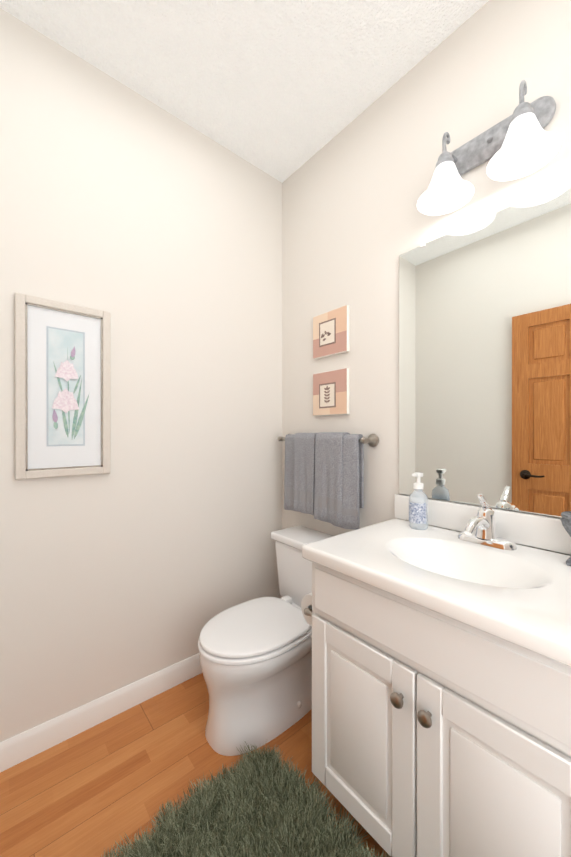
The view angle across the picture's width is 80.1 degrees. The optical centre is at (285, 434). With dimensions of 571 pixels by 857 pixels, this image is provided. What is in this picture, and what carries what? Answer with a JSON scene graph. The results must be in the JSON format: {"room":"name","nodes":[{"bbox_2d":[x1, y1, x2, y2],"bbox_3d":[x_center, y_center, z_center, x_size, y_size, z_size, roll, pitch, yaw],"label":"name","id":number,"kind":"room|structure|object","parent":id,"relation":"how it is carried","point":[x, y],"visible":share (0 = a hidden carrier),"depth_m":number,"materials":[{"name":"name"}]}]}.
{"room":"bathroom","nodes":[
{"label":"bathroom","id":0,"kind":"room"},
{"bbox_2d":[0,8,281,741],"bbox_3d":[-0.663,-0.163,1.594,1.800,2.740,0.100,0,0,-40],"label":"wall","id":1,"kind":"structure","parent":0,"point":[154,230],"depth_m":1.52,"materials":[{"name":"white paint"}]},
{"bbox_2d":[15,292,110,479],"bbox_3d":[-0.865,-0.176,1.339,0.316,0.681,0.022,0,0,-40],"label":"framed picture","id":2,"kind":"object","parent":1,"relation":"attached to","point":[62,389],"visible":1,"depth_m":1.33,"materials":[{"name":"white paper"}]},
{"bbox_2d":[0,653,201,771],"bbox_3d":[-0.626,1.158,1.554,1.600,0.098,0.014,0,0,-40],"label":"baseboard","id":3,"kind":"structure","parent":1,"relation":"attached to","point":[25,745],"depth_m":1.40,"materials":[{"name":"white wood"}]},
{"bbox_2d":[0,673,390,856],"bbox_3d":[0.000,1.259,0.816,1.800,0.100,2.150,0,0,-40],"label":"floor","id":4,"kind":"structure","parent":0,"point":[96,790],"depth_m":1.20,"materials":[{"name":"brown wood"}]},
{"bbox_2d":[101,742,388,856],"bbox_3d":[0.000,1.203,0.663,0.647,0.011,0.938,0,0,-40],"label":"rug","id":5,"kind":"object","parent":4,"relation":"on","point":[257,804],"visible":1,"depth_m":0.98,"materials":[{"name":"green carpet"}]},
{"bbox_2d":[198,525,332,755],"bbox_3d":[-0.043,0.863,1.532,0.726,0.688,0.472,0,0,-40],"label":"toilet","id":6,"kind":"object","parent":4,"relation":"on","point":[255,655],"visible":0.79,"depth_m":1.36,"materials":[{"name":"white ceramic"}]},
{"bbox_2d":[302,494,570,856],"bbox_3d":[0.511,0.733,0.996,0.577,0.949,0.765,0,0,-40],"label":"bathroom vanity","id":7,"kind":"object","parent":4,"relation":"on","point":[441,692],"visible":0.98,"depth_m":0.82,"materials":[{"name":"painted wood"},{"name":"cultured marble"},{"name":"brushed nickel"}]},
{"bbox_2d":[301,592,311,625],"bbox_3d":[0.144,0.643,1.263,0.178,0.114,0.135,0,0,-40],"label":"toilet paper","id":8,"kind":"object","parent":7,"relation":"attached to","point":[306,605],"visible":0.21,"depth_m":1.25,"materials":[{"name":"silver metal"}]},
{"bbox_2d":[409,472,427,529],"bbox_3d":[0.506,0.252,1.295,0.074,0.212,0.068,0,0,-40],"label":"soap bottle","id":9,"kind":"object","parent":7,"relation":"on","point":[418,514],"visible":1,"depth_m":1.27,"materials":[{"name":"white"}]},
{"bbox_2d":[458,494,516,549],"bbox_3d":[0.618,0.275,1.085,0.182,0.165,0.175,0,0,-40],"label":"faucet","id":10,"kind":"object","parent":7,"relation":"on","point":[481,524],"visible":1,"depth_m":1.09,"materials":[{"name":"silver metal"}]},
{"bbox_2d":[561,511,570,565],"bbox_3d":[0.825,0.251,0.923,0.120,0.215,0.120,0,0,-40],"label":"urn","id":11,"kind":"object","parent":7,"relation":"on","point":[566,519],"visible":1,"depth_m":0.93,"materials":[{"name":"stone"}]},
{"bbox_2d":[0,0,488,182],"bbox_3d":[0.000,-1.581,0.809,1.800,0.100,2.150,0,0,-40],"label":"ceiling","id":12,"kind":"structure","parent":0,"point":[281,91],"depth_m":1.37,"materials":[{"name":"white paint"}]},
{"bbox_2d":[282,0,570,555],"bbox_3d":[0.681,-0.162,1.324,0.100,2.740,2.050,0,0,-40],"label":"wall","id":13,"kind":"structure","parent":0,"point":[356,223],"depth_m":1.51,"materials":[{"name":"white paint"}]},
{"bbox_2d":[277,432,378,529],"bbox_3d":[0.172,0.214,1.757,0.110,0.450,0.652,0,0,-40],"label":"towel rail","id":14,"kind":"object","parent":13,"relation":"attached to","point":[324,477],"visible":1,"depth_m":1.66,"materials":[{"name":"grey fabric"}]},
{"bbox_2d":[313,368,349,415],"bbox_3d":[0.231,-0.213,1.754,0.023,0.226,0.236,0,0,-40],"label":"picture","id":15,"kind":"object","parent":13,"relation":"attached to","point":[331,392],"visible":1,"depth_m":1.73,"materials":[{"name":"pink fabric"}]},
{"bbox_2d":[313,305,349,358],"bbox_3d":[0.231,-0.521,1.754,0.022,0.226,0.236,0,0,-40],"label":"picture","id":16,"kind":"object","parent":13,"relation":"attached to","point":[331,333],"visible":1,"depth_m":1.73,"materials":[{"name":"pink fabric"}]},
{"bbox_2d":[399,179,570,517],"bbox_3d":[0.731,-0.260,1.175,0.008,1.031,0.748,0,0,-40],"label":"mirror","id":17,"kind":"object","parent":13,"relation":"attached to","point":[485,357],"visible":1,"depth_m":1.18,"materials":[{"name":"clear glass"}]},
{"bbox_2d":[417,80,560,215],"bbox_3d":[0.647,-0.960,1.123,0.202,0.246,0.419,0,0,-40],"label":"wall sconce","id":18,"kind":"object","parent":13,"relation":"attached to","point":[519,142],"visible":1,"depth_m":1.11,"materials":[{"name":"white glass"}]}
]}

